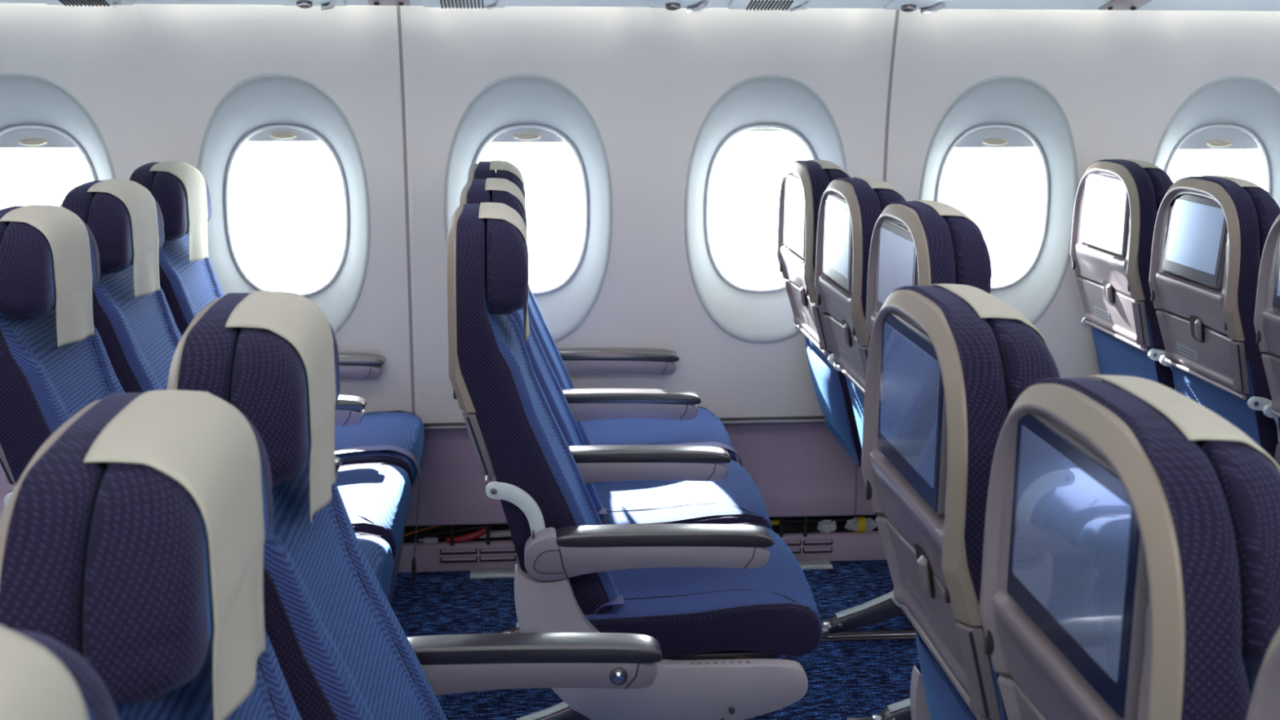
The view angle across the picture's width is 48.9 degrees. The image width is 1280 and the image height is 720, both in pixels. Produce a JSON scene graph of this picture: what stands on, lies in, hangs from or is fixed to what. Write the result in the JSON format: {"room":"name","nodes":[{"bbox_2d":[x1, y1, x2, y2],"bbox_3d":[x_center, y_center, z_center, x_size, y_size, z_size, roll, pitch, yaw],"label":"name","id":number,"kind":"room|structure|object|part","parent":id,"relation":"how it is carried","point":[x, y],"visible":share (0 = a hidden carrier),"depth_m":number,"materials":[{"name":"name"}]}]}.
{"room":"aircraft cabin","nodes":[
{"label":"aircraft cabin","id":0,"kind":"room"},
{"bbox_2d":[0,3,1279,422],"bbox_3d":[0.026,-0.466,3.689,5.080,1.328,0.065,-1,13,-5],"label":"wall","id":1,"kind":"structure","parent":0,"point":[151,77],"depth_m":3.67,"materials":[{"name":"plastic"}]},
{"bbox_2d":[0,71,115,197],"bbox_3d":[-1.561,-0.375,3.632,0.444,0.724,0.100,-1,13,-5],"label":"window","id":2,"kind":"structure","parent":1,"relation":"in","point":[37,111],"depth_m":3.58,"materials":[{"name":"plastic"}]},
{"bbox_2d":[0,128,77,147],"bbox_3d":[-1.564,-0.575,3.625,0.233,0.055,0.004,-1,13,-5],"label":"shade","id":3,"kind":"object","parent":2,"relation":"attached to","point":[9,138],"depth_m":3.62,"materials":[{"name":"white plastic"}]},
{"bbox_2d":[196,72,370,334],"bbox_3d":[-0.929,-0.384,3.684,0.444,0.724,0.100,-1,13,-5],"label":"window","id":4,"kind":"structure","parent":1,"relation":"in","point":[268,106],"depth_m":3.66,"materials":[{"name":"plastic"}]},
{"bbox_3d":[-0.933,-0.395,3.732,0.316,0.450,0.001,-1,13,-5],"label":"pane","id":5,"kind":"part","parent":4,"relation":"part of","materials":[{"name":"glass"}]},
{"bbox_2d":[245,128,321,141],"bbox_3d":[-0.931,-0.592,3.676,0.205,0.039,0.004,-1,13,-5],"label":"shade","id":6,"kind":"object","parent":4,"relation":"attached to","point":[251,134],"depth_m":3.67,"materials":[{"name":"white plastic"}]},
{"bbox_2d":[396,5,418,416],"bbox_3d":[-0.603,-0.369,3.655,0.018,1.148,0.068,-1,13,-5],"label":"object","id":7,"kind":"structure","parent":1,"relation":"attached to","point":[400,9],"depth_m":3.68,"materials":[{"name":"grey"}]},
{"bbox_2d":[0,417,877,526],"bbox_3d":[0.028,0.307,3.929,5.100,0.302,0.094,-1,13,-5],"label":"lower wall panel","id":8,"kind":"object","parent":1,"relation":"attached to","point":[797,467],"depth_m":3.93,"materials":[{"name":"plastic"}]},
{"bbox_2d":[444,73,613,342],"bbox_3d":[-0.296,-0.393,3.737,0.444,0.724,0.100,-1,13,-5],"label":"window","id":9,"kind":"structure","parent":1,"relation":"in","point":[518,107],"depth_m":3.71,"materials":[{"name":"plastic"}]},
{"bbox_2d":[488,128,565,142],"bbox_3d":[-0.298,-0.599,3.729,0.211,0.043,0.004,-1,13,-5],"label":"shade","id":10,"kind":"object","parent":9,"relation":"attached to","point":[495,135],"depth_m":3.72,"materials":[{"name":"white plastic"}]},
{"bbox_2d":[422,415,824,425],"bbox_3d":[0.027,0.302,3.945,5.100,0.310,0.140,-1,13,-5],"label":"trim","id":11,"kind":"structure","parent":1,"relation":"attached to","point":[820,416],"depth_m":3.87,"materials":[{"name":"grey"}]},
{"bbox_2d":[684,74,847,343],"bbox_3d":[0.337,-0.402,3.790,0.444,0.724,0.100,-1,13,-5],"label":"window","id":12,"kind":"structure","parent":1,"relation":"in","point":[762,102],"depth_m":3.76,"materials":[{"name":"plastic"}]},
{"bbox_3d":[0.333,-0.413,3.837,0.316,0.450,0.001,-1,13,-5],"label":"pane","id":13,"kind":"part","parent":12,"relation":"part of","materials":[{"name":"glass"}]},
{"bbox_2d":[744,128,786,131],"bbox_3d":[0.335,-0.622,3.779,0.130,0.015,0.004,-1,13,-5],"label":"shade","id":14,"kind":"object","parent":12,"relation":"attached to","point":[745,129],"depth_m":3.78,"materials":[{"name":"white plastic"}]},
{"bbox_2d":[853,462,857,514],"bbox_3d":[-0.393,0.319,3.885,4.260,0.280,0.016,-1,13,-5],"label":"trim","id":15,"kind":"structure","parent":1,"relation":"attached to","point":[856,465],"depth_m":3.98,"materials":[{"name":"grey plastic"}]},
{"bbox_2d":[882,9,902,184],"bbox_3d":[0.663,-0.388,3.761,0.018,1.148,0.068,-1,13,-5],"label":"trim","id":16,"kind":"structure","parent":1,"relation":"attached to","point":[899,13],"depth_m":3.71,"materials":[{"name":"grey plastic"}]},
{"bbox_2d":[918,74,1078,324],"bbox_3d":[0.970,-0.412,3.843,0.444,0.724,0.100,-1,13,-5],"label":"window","id":17,"kind":"structure","parent":1,"relation":"in","point":[1005,110],"depth_m":3.82,"materials":[{"name":"plastic"}]},
{"bbox_2d":[954,128,1035,147],"bbox_3d":[0.967,-0.610,3.836,0.238,0.059,0.004,-1,13,-5],"label":"shade","id":18,"kind":"object","parent":17,"relation":"attached to","point":[966,137],"depth_m":3.83,"materials":[{"name":"white plastic"}]},
{"bbox_2d":[1152,75,1279,207],"bbox_3d":[1.602,-0.421,3.895,0.444,0.724,0.100,-1,13,-5],"label":"window","id":19,"kind":"structure","parent":1,"relation":"in","point":[1233,112],"depth_m":3.85,"materials":[{"name":"plastic"}]},
{"bbox_2d":[1177,127,1259,149],"bbox_3d":[1.600,-0.616,3.890,0.243,0.065,0.004,-1,13,-5],"label":"shade","id":20,"kind":"object","parent":19,"relation":"attached to","point":[1194,138],"depth_m":3.89,"materials":[{"name":"white plastic"}]},
{"bbox_2d":[390,560,921,719],"bbox_3d":[0.252,1.172,1.393,5.100,0.001,5.560,-1,13,-5],"label":"floor","id":21,"kind":"structure","parent":0,"point":[860,678],"depth_m":3.50,"materials":[{"name":"blue carpet"}]},
{"bbox_2d":[470,568,521,578],"bbox_3d":[-0.373,0.598,3.947,0.205,0.009,0.053,-1,13,-5],"label":"floor plate","id":22,"kind":"object","parent":21,"relation":"on","point":[504,572],"visible":0.56,"depth_m":3.93,"materials":[{"name":"grey plastic"}]},
{"bbox_2d":[403,515,878,542],"bbox_3d":[0.021,0.479,4.051,5.100,0.200,0.010,-1,13,-5],"label":"trim","id":23,"kind":"structure","parent":21,"relation":"on","point":[811,526],"depth_m":4.07,"materials":[{"name":"grey"}]},
{"bbox_2d":[398,530,886,573],"bbox_3d":[0.024,0.547,4.017,5.100,0.082,0.025,-1,13,-5],"label":"baseboard","id":24,"kind":"structure","parent":21,"relation":"on","point":[848,545],"depth_m":3.98,"materials":[{"name":"plastic"}]},
{"bbox_2d":[404,525,442,536],"bbox_3d":[-0.614,0.485,3.959,0.222,0.053,0.016,-2,13,-9],"label":"cable","id":25,"kind":"object","parent":24,"relation":"on","point":[433,526],"visible":0.34,"depth_m":3.95,"materials":[{"name":"orange plastic"}]},
{"bbox_2d":[417,536,438,543],"bbox_3d":[-0.596,0.507,3.958,0.055,0.016,0.018,-1,13,-5],"label":"connector","id":26,"kind":"object","parent":24,"relation":"on","point":[434,540],"visible":1,"depth_m":3.95,"materials":[{"name":"grey plastic"}]},
{"bbox_2d":[403,524,508,539],"bbox_3d":[-0.475,0.483,3.978,0.501,0.054,0.014,-1,13,-3],"label":"cable","id":27,"kind":"object","parent":24,"relation":"on","point":[480,526],"visible":0.48,"depth_m":3.97,"materials":[{"name":"black plastic"}]},
{"bbox_2d":[446,526,491,543],"bbox_3d":[-0.482,0.493,3.965,0.127,0.052,0.028,-2,13,-9],"label":"cable","id":28,"kind":"object","parent":24,"relation":"on","point":[473,535],"visible":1,"depth_m":3.96,"materials":[{"name":"red plastic"}]},
{"bbox_2d":[437,544,518,564],"bbox_3d":[-0.455,0.548,3.958,0.225,0.050,0.014,-1,13,-5],"label":"grille","id":29,"kind":"object","parent":24,"relation":"attached to","point":[479,553],"visible":0.94,"depth_m":3.95,"materials":[{"name":"plastic"}]},
{"bbox_2d":[479,529,511,538],"bbox_3d":[-0.141,0.487,4.003,0.630,0.027,0.020,-1,13,-5],"label":"pipe","id":30,"kind":"object","parent":24,"relation":"on","point":[505,533],"visible":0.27,"depth_m":3.97,"materials":[{"name":"grey plastic"}]},
{"bbox_2d":[449,516,807,546],"bbox_3d":[-0.027,0.481,3.987,1.015,0.067,0.010,-1,13,-5],"label":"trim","id":31,"kind":"structure","parent":24,"relation":"attached to","point":[805,518],"depth_m":3.96,"materials":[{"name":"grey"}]},
{"bbox_2d":[782,536,834,554],"bbox_3d":[0.464,0.534,4.035,0.190,0.050,0.014,-1,13,-5],"label":"grille","id":32,"kind":"object","parent":24,"relation":"attached to","point":[801,545],"visible":0.74,"depth_m":4.03,"materials":[{"name":"plastic"}]},
{"bbox_2d":[783,517,853,523],"bbox_3d":[0.462,0.472,4.048,0.381,0.031,0.018,-1,13,-5],"label":"cable","id":33,"kind":"object","parent":24,"relation":"on","point":[788,521],"visible":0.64,"depth_m":4.05,"materials":[{"name":"black plastic"}]},
{"bbox_2d":[769,519,779,524],"bbox_3d":[0.368,0.466,4.033,0.080,0.012,0.018,-1,13,-5],"label":"tag","id":34,"kind":"object","parent":33,"relation":"attached to","point":[775,522],"visible":0.45,"depth_m":4.03,"materials":[{"name":"yellow plastic"}]},
{"bbox_2d":[817,519,836,533],"bbox_3d":[0.538,0.479,4.049,0.059,0.042,0.021,-1,13,-5],"label":"wrapper","id":35,"kind":"object","parent":24,"relation":"on","point":[825,526],"visible":1,"depth_m":4.04,"materials":[{"name":"grey plastic"}]},
{"bbox_2d":[844,516,876,533],"bbox_3d":[0.639,0.476,4.058,0.098,0.050,0.027,-1,13,-5],"label":"packet","id":36,"kind":"object","parent":24,"relation":"on","point":[858,524],"visible":1,"depth_m":4.05,"materials":[{"name":"grey plastic"}]},
{"bbox_2d":[797,560,832,569],"bbox_3d":[0.476,0.586,4.018,0.140,0.009,0.053,-1,13,-5],"label":"floor plate","id":37,"kind":"object","parent":21,"relation":"on","point":[809,564],"visible":0.56,"depth_m":4.01,"materials":[{"name":"grey plastic"}]},
{"bbox_2d":[821,629,915,641],"bbox_3d":[0.070,0.700,3.498,5.000,0.008,0.044,-1,13,-5],"label":"track","id":38,"kind":"object","parent":21,"relation":"on","point":[886,634],"visible":0.02,"depth_m":3.53,"materials":[{"name":"silver metal"}]},
{"bbox_2d":[128,160,424,604],"bbox_3d":[-0.872,0.096,3.493,0.656,1.166,0.515,-1,13,-5],"label":"seat","id":39,"kind":"object","parent":38,"relation":"on","point":[188,281],"visible":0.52,"depth_m":3.37,"materials":[{"name":"fabric"}]},
{"bbox_3d":[-1.038,-0.114,3.442,0.290,0.732,0.402,-1,13,-5],"label":"backrest","id":40,"kind":"part","parent":39,"relation":"part of","materials":[{"name":"blue fabric"}]},
{"bbox_3d":[-0.851,0.124,3.262,0.414,0.080,0.048,-1,13,-5],"label":"armrest","id":41,"kind":"part","parent":39,"relation":"part of","materials":[{"name":"plastic"}]},
{"bbox_3d":[-0.890,0.024,3.714,0.414,0.080,0.048,-1,13,-5],"label":"armrest","id":42,"kind":"part","parent":39,"relation":"part of","materials":[{"name":"plastic"}]},
{"bbox_2d":[334,411,424,486],"bbox_3d":[-0.790,0.223,3.539,0.476,0.115,0.448,-1,13,-5],"label":"seat cushion","id":43,"kind":"object","parent":39,"relation":"on","point":[393,437],"depth_m":3.44,"materials":[{"name":"blue fabric"}]},
{"bbox_3d":[-0.626,0.518,3.397,0.121,0.365,0.028,-1,13,-5],"label":"leg","id":44,"kind":"part","parent":39,"relation":"part of","materials":[{"name":"metal"}]},
{"bbox_2d":[467,160,742,633],"bbox_3d":[-0.091,0.084,3.558,0.656,1.166,0.515,-1,13,-5],"label":"seat","id":45,"kind":"object","parent":38,"relation":"on","point":[602,416],"visible":0.3,"depth_m":3.48,"materials":[{"name":"fabric"}]},
{"bbox_3d":[-0.181,0.526,3.437,0.300,0.339,0.034,-1,13,-5],"label":"leg","id":46,"kind":"part","parent":45,"relation":"part of","materials":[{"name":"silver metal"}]},
{"bbox_3d":[-0.257,-0.125,3.508,0.290,0.732,0.402,-1,13,-5],"label":"backrest","id":47,"kind":"part","parent":45,"relation":"part of","materials":[{"name":"blue fabric"}]},
{"bbox_3d":[-0.109,0.013,3.779,0.414,0.080,0.048,-1,13,-5],"label":"armrest","id":48,"kind":"part","parent":45,"relation":"part of","materials":[{"name":"plastic"}]},
{"bbox_3d":[-0.070,0.113,3.327,0.414,0.080,0.048,-1,13,-5],"label":"armrest","id":49,"kind":"part","parent":45,"relation":"part of","materials":[{"name":"plastic"}]},
{"bbox_2d":[583,407,737,462],"bbox_3d":[-0.009,0.212,3.604,0.476,0.115,0.448,-1,13,-5],"label":"seat cushion","id":50,"kind":"object","parent":45,"relation":"on","point":[706,428],"depth_m":3.53,"materials":[{"name":"blue fabric"}]},
{"bbox_2d":[777,159,904,637],"bbox_3d":[0.700,0.073,3.624,0.649,1.166,0.515,-1,13,-5],"label":"seat","id":51,"kind":"object","parent":38,"relation":"on","point":[804,183],"visible":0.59,"depth_m":3.50,"materials":[{"name":"plastic"}]},
{"bbox_3d":[0.393,-0.363,3.511,0.014,0.185,0.264,-1,13,-5],"label":"monitor frame","id":52,"kind":"part","parent":51,"relation":"part of","materials":[{"name":"grey"}]},
{"bbox_3d":[0.537,-0.137,3.574,0.290,0.732,0.402,-1,13,-5],"label":"backrest","id":53,"kind":"part","parent":51,"relation":"part of","materials":[{"name":"blue fabric"}]},
{"bbox_3d":[0.613,0.515,3.504,0.300,0.339,0.034,-1,13,-5],"label":"leg","id":54,"kind":"part","parent":51,"relation":"part of","materials":[{"name":"silver metal"}]},
{"bbox_2d":[1070,158,1175,391],"bbox_3d":[1.494,0.061,3.690,0.649,1.166,0.515,-1,13,-5],"label":"seat","id":55,"kind":"object","parent":38,"relation":"on","point":[1117,201],"visible":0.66,"depth_m":3.54,"materials":[{"name":"plastic"}]},
{"bbox_3d":[1.187,-0.375,3.577,0.014,0.185,0.264,-1,13,-5],"label":"monitor frame","id":56,"kind":"part","parent":55,"relation":"part of","materials":[{"name":"grey"}]},
{"bbox_3d":[0.113,0.810,3.002,5.000,0.008,0.044,-1,13,-5],"label":"track","id":57,"kind":"object","parent":21,"relation":"on","visible":0},
{"bbox_2d":[59,179,411,559],"bbox_3d":[-0.834,0.203,3.009,0.649,1.166,0.492,-1,13,-5],"label":"seat","id":58,"kind":"object","parent":57,"relation":"on","point":[134,321],"visible":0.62,"depth_m":2.88,"materials":[{"name":"fabric"}]},
{"bbox_3d":[-0.998,-0.009,2.971,0.290,0.732,0.402,-1,13,-5],"label":"backrest","id":59,"kind":"part","parent":58,"relation":"part of","materials":[{"name":"blue fabric"}]},
{"bbox_2d":[0,204,393,599],"bbox_3d":[-0.792,0.181,2.507,0.649,0.904,0.496,-1,13,-5],"label":"seat","id":60,"kind":"object","parent":58,"relation":"attached to","point":[55,362],"visible":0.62,"depth_m":2.34,"materials":[{"name":"fabric"}]},
{"bbox_3d":[-0.957,0.096,2.499,0.290,0.732,0.402,-1,13,-5],"label":"backrest","id":61,"kind":"part","parent":60,"relation":"part of","materials":[{"name":"blue fabric"}]},
{"bbox_2d":[355,533,393,599],"bbox_3d":[-0.709,0.433,2.595,0.476,0.115,0.448,-1,13,-5],"label":"seat cushion","id":62,"kind":"object","parent":60,"relation":"on","point":[377,551],"depth_m":2.70,"materials":[{"name":"blue fabric"}]},
{"bbox_3d":[-0.810,0.229,2.791,0.414,0.080,0.048,-1,13,-5],"label":"armrest","id":63,"kind":"part","parent":58,"relation":"part of","materials":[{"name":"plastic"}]},
{"bbox_2d":[335,463,411,559],"bbox_3d":[-0.750,0.328,3.067,0.476,0.115,0.448,-1,13,-5],"label":"seat cushion","id":64,"kind":"object","parent":58,"relation":"on","point":[375,497],"depth_m":3.01,"materials":[{"name":"blue fabric"}]},
{"bbox_2d":[459,177,772,719],"bbox_3d":[-0.052,0.192,3.075,0.649,1.166,0.492,-1,13,-5],"label":"seat","id":65,"kind":"object","parent":57,"relation":"on","point":[625,484],"visible":0.4,"depth_m":2.93,"materials":[{"name":"fabric"}]},
{"bbox_3d":[-0.216,-0.020,3.036,0.290,0.732,0.402,-1,13,-5],"label":"backrest","id":66,"kind":"part","parent":65,"relation":"part of","materials":[{"name":"blue fabric"}]},
{"bbox_3d":[-0.138,0.637,2.941,0.300,0.339,0.034,-1,13,-5],"label":"leg","id":67,"kind":"part","parent":65,"relation":"part of","materials":[{"name":"silver metal"}]},
{"bbox_2d":[447,202,822,719],"bbox_3d":[-0.011,0.169,2.572,0.649,0.904,0.496,-1,13,-5],"label":"seat","id":68,"kind":"object","parent":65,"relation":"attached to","point":[721,603],"visible":1,"depth_m":2.41,"materials":[{"name":"fabric"}]},
{"bbox_3d":[-0.175,0.085,2.564,0.290,0.732,0.402,-1,13,-5],"label":"backrest","id":69,"kind":"part","parent":68,"relation":"part of","materials":[{"name":"blue fabric"}]},
{"bbox_3d":[0.012,0.324,2.379,0.414,0.080,0.048,-1,13,-5],"label":"armrest","id":70,"kind":"part","parent":68,"relation":"part of","materials":[{"name":"plastic"}]},
{"bbox_2d":[585,524,822,658],"bbox_3d":[0.072,0.422,2.660,0.476,0.115,0.448,-1,13,-5],"label":"seat cushion","id":71,"kind":"object","parent":68,"relation":"on","point":[770,611],"depth_m":2.46,"materials":[{"name":"blue fabric"}]},
{"bbox_3d":[0.049,0.501,2.676,0.360,0.052,0.448,-1,13,-5],"label":"seat frame","id":72,"kind":"part","parent":68,"relation":"part of","materials":[{"name":"silver metal"}]},
{"bbox_3d":[-0.029,0.218,2.856,0.414,0.080,0.048,-1,13,-5],"label":"armrest","id":73,"kind":"part","parent":65,"relation":"part of","materials":[{"name":"plastic"}]},
{"bbox_2d":[594,459,772,529],"bbox_3d":[0.032,0.317,3.132,0.476,0.115,0.448,-1,13,-5],"label":"seat cushion","id":74,"kind":"object","parent":65,"relation":"on","point":[735,499],"depth_m":3.00,"materials":[{"name":"blue fabric"}]},
{"bbox_2d":[814,176,911,719],"bbox_3d":[0.742,0.180,3.141,0.649,1.166,0.492,-1,13,-5],"label":"seat","id":75,"kind":"object","parent":57,"relation":"on","point":[851,208],"visible":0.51,"depth_m":3.01,"materials":[{"name":"plastic"}]},
{"bbox_3d":[0.434,-0.259,3.039,0.014,0.185,0.264,-1,13,-5],"label":"monitor frame","id":76,"kind":"part","parent":75,"relation":"part of","materials":[{"name":"grey plastic"}]},
{"bbox_3d":[0.578,-0.032,3.102,0.290,0.732,0.402,-1,13,-5],"label":"backrest","id":77,"kind":"part","parent":75,"relation":"part of","materials":[{"name":"blue fabric"}]},
{"bbox_3d":[0.656,0.625,3.007,0.300,0.339,0.034,-1,13,-5],"label":"leg","id":78,"kind":"part","parent":75,"relation":"part of","materials":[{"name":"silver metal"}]},
{"bbox_2d":[865,200,991,346],"bbox_3d":[0.783,0.158,2.638,0.649,0.904,0.496,-1,13,-5],"label":"seat","id":79,"kind":"object","parent":75,"relation":"attached to","point":[913,242],"visible":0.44,"depth_m":2.44,"materials":[{"name":"plastic"}]},
{"bbox_3d":[0.474,-0.154,2.567,0.014,0.185,0.264,-1,13,-5],"label":"monitor frame","id":80,"kind":"part","parent":79,"relation":"part of","materials":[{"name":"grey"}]},
{"bbox_3d":[0.619,0.073,2.630,0.290,0.732,0.402,-1,13,-5],"label":"backrest","id":81,"kind":"part","parent":79,"relation":"part of","materials":[{"name":"blue fabric"}]},
{"bbox_2d":[1148,175,1279,466],"bbox_3d":[1.536,0.169,3.207,0.649,1.166,0.492,-1,13,-5],"label":"seat","id":82,"kind":"object","parent":57,"relation":"on","point":[1211,233],"visible":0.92,"depth_m":3.05,"materials":[{"name":"plastic"}]},
{"bbox_3d":[1.232,-0.269,3.106,0.014,0.185,0.264,3,12,-6],"label":"monitor frame","id":83,"kind":"part","parent":82,"relation":"part of","materials":[{"name":"grey plastic"}]},
{"bbox_2d":[1253,213,1279,431],"bbox_3d":[1.578,0.146,2.705,0.649,0.904,0.496,-1,13,-5],"label":"seat","id":84,"kind":"object","parent":82,"relation":"attached to","point":[1267,310],"visible":1,"depth_m":2.81,"materials":[{"name":"plastic"}]},
{"bbox_3d":[1.413,0.062,2.696,0.290,0.732,0.402,-1,13,-5],"label":"backrest","id":85,"kind":"part","parent":84,"relation":"part of","materials":[{"name":"grey plastic"}]},
{"bbox_3d":[1.559,0.195,2.988,0.414,0.080,0.048,-1,13,-5],"label":"armrest","id":86,"kind":"part","parent":82,"relation":"part of","materials":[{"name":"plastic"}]},
{"bbox_3d":[0.233,1.118,1.615,5.000,0.008,0.044,-1,13,-5],"label":"track","id":87,"kind":"object","parent":21,"relation":"on","visible":0},
{"bbox_2d":[166,290,662,719],"bbox_3d":[-0.168,0.497,1.697,0.649,1.166,0.540,-1,13,-5],"label":"seat","id":88,"kind":"object","parent":87,"relation":"on","point":[341,650],"visible":0.66,"depth_m":1.57,"materials":[{"name":"fabric"}]},
{"bbox_3d":[-0.330,0.290,1.635,0.290,0.732,0.402,-1,13,-5],"label":"backrest","id":89,"kind":"part","parent":88,"relation":"part of","materials":[{"name":"blue fabric"}]},
{"bbox_3d":[-0.184,0.422,1.931,0.414,0.080,0.048,-1,13,-5],"label":"armrest","id":90,"kind":"part","parent":88,"relation":"part of","materials":[{"name":"plastic"}]},
{"bbox_2d":[861,284,1060,719],"bbox_3d":[0.626,0.485,1.763,0.649,1.166,0.540,-1,13,-5],"label":"seat","id":91,"kind":"object","parent":87,"relation":"on","point":[947,367],"visible":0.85,"depth_m":1.55,"materials":[{"name":"plastic"}]},
{"bbox_3d":[0.320,0.052,1.638,0.014,0.185,0.264,-1,13,-5],"label":"monitor frame","id":92,"kind":"part","parent":91,"relation":"part of","materials":[{"name":"grey plastic"}]},
{"bbox_3d":[0.464,0.279,1.701,0.290,0.732,0.402,-1,13,-5],"label":"backrest","id":93,"kind":"part","parent":91,"relation":"part of","materials":[{"name":"grey plastic"}]},
{"bbox_3d":[0.273,1.222,1.149,5.000,0.008,0.044,-1,13,-5],"label":"track","id":94,"kind":"object","parent":21,"relation":"on","visible":0},
{"bbox_2d":[0,390,302,719],"bbox_3d":[-0.125,0.607,1.202,0.649,1.166,0.492,-1,13,-5],"label":"seat","id":95,"kind":"object","parent":94,"relation":"on","point":[132,540],"visible":0.97,"depth_m":0.97,"materials":[{"name":"fabric"}]},
{"bbox_2d":[0,624,119,719],"bbox_3d":[-0.083,0.585,0.699,0.649,0.904,0.496,-1,13,-5],"label":"seat","id":96,"kind":"object","parent":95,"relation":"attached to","point":[42,677],"visible":1,"depth_m":0.69,"materials":[{"name":"fabric"}]},
{"bbox_2d":[978,374,1279,719],"bbox_3d":[0.669,0.596,1.268,0.649,1.166,0.492,-1,13,-5],"label":"seat","id":97,"kind":"object","parent":94,"relation":"on","point":[1131,564],"visible":0.99,"depth_m":1.07,"materials":[{"name":"plastic"}]},
{"bbox_3d":[0.361,0.157,1.166,0.014,0.185,0.264,-1,13,-5],"label":"monitor frame","id":98,"kind":"part","parent":97,"relation":"part of","materials":[{"name":"grey plastic"}]},
{"bbox_2d":[1245,627,1279,719],"bbox_3d":[0.711,0.573,0.766,0.649,0.904,0.496,-1,13,-5],"label":"seat","id":99,"kind":"object","parent":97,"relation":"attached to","point":[1264,704],"visible":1,"depth_m":0.85,"materials":[{"name":"plastic"}]},
{"bbox_3d":[0.261,-0.810,0.943,5.100,0.535,5.170,-1,13,-5],"label":"trim","id":100,"kind":"structure","parent":0,"visible":0},
{"bbox_2d":[0,0,1279,13],"bbox_3d":[0.087,-1.042,2.990,5.080,0.570,0.932,-1,13,-5],"label":"bin","id":101,"kind":"object","parent":100,"relation":"attached to","point":[926,6],"visible":1,"depth_m":3.46,"materials":[{"name":"plastic"}]},
{"bbox_2d":[57,0,109,6],"bbox_3d":[-1.316,-0.847,3.317,0.103,0.006,0.085,-1,0,-5],"label":"grille","id":102,"kind":"object","parent":101,"relation":"attached to","point":[100,2],"depth_m":3.33,"materials":[{"name":"black"}]},
{"bbox_3d":[-1.313,-0.854,3.317,0.200,0.009,0.105,-1,0,-5],"label":"panel","id":103,"kind":"part","parent":101,"relation":"part of","materials":[{"name":"plastic"}]},
{"bbox_2d":[296,0,312,8],"bbox_3d":[-0.806,-0.854,3.377,0.038,0.014,0.038,-1,0,-5],"label":"lamp","id":104,"kind":"object","parent":101,"relation":"attached to","point":[303,4],"depth_m":3.37,"materials":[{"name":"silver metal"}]},
{"bbox_3d":[-0.785,-0.862,3.361,0.150,0.007,0.105,-1,0,-5],"label":"panel","id":105,"kind":"part","parent":101,"relation":"part of","materials":[{"name":"plastic"}]},
{"bbox_3d":[-0.605,-0.866,3.376,0.100,0.005,0.105,-1,0,-5],"label":"panel","id":106,"kind":"part","parent":101,"relation":"part of","materials":[{"name":"white plastic"}]},
{"bbox_2d":[440,0,484,8],"bbox_3d":[-0.429,-0.860,3.391,0.103,0.006,0.085,-1,0,-5],"label":"grille","id":107,"kind":"object","parent":101,"relation":"attached to","point":[443,3],"depth_m":3.40,"materials":[{"name":"black"}]},
{"bbox_3d":[-0.426,-0.867,3.391,0.200,0.009,0.105,-1,0,-5],"label":"panel","id":108,"kind":"part","parent":101,"relation":"part of","materials":[{"name":"plastic"}]},
{"bbox_2d":[665,3,680,10],"bbox_3d":[0.081,-0.867,3.451,0.038,0.014,0.038,-1,0,-5],"label":"lamp","id":109,"kind":"object","parent":101,"relation":"attached to","point":[671,6],"depth_m":3.44,"materials":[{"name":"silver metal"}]},
{"bbox_3d":[0.102,-0.875,3.435,0.150,0.007,0.105,-1,0,-5],"label":"panel","id":110,"kind":"part","parent":101,"relation":"part of","materials":[{"name":"plastic"}]},
{"bbox_2d":[746,0,793,10],"bbox_3d":[0.318,-0.871,3.453,0.103,0.006,0.085,-1,0,-5],"label":"grille","id":111,"kind":"object","parent":101,"relation":"attached to","point":[779,5],"depth_m":3.45,"materials":[{"name":"black"}]},
{"bbox_3d":[0.322,-0.877,3.454,0.200,0.009,0.105,-1,0,-5],"label":"panel","id":112,"kind":"part","parent":101,"relation":"part of","materials":[{"name":"plastic"}]},
{"bbox_2d":[901,4,916,12],"bbox_3d":[0.669,-0.876,3.500,0.038,0.014,0.038,-1,0,-5],"label":"lamp","id":113,"kind":"object","parent":101,"relation":"attached to","point":[904,7],"depth_m":3.49,"materials":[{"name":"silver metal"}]},
{"bbox_3d":[0.690,-0.884,3.484,0.150,0.007,0.105,-1,0,-5],"label":"panel","id":114,"kind":"part","parent":101,"relation":"part of","materials":[{"name":"plastic"}]},
{"bbox_3d":[1.218,-0.892,3.528,0.100,0.005,0.105,-1,0,-5],"label":"panel","id":115,"kind":"part","parent":101,"relation":"part of","materials":[{"name":"white plastic"}]}
]}

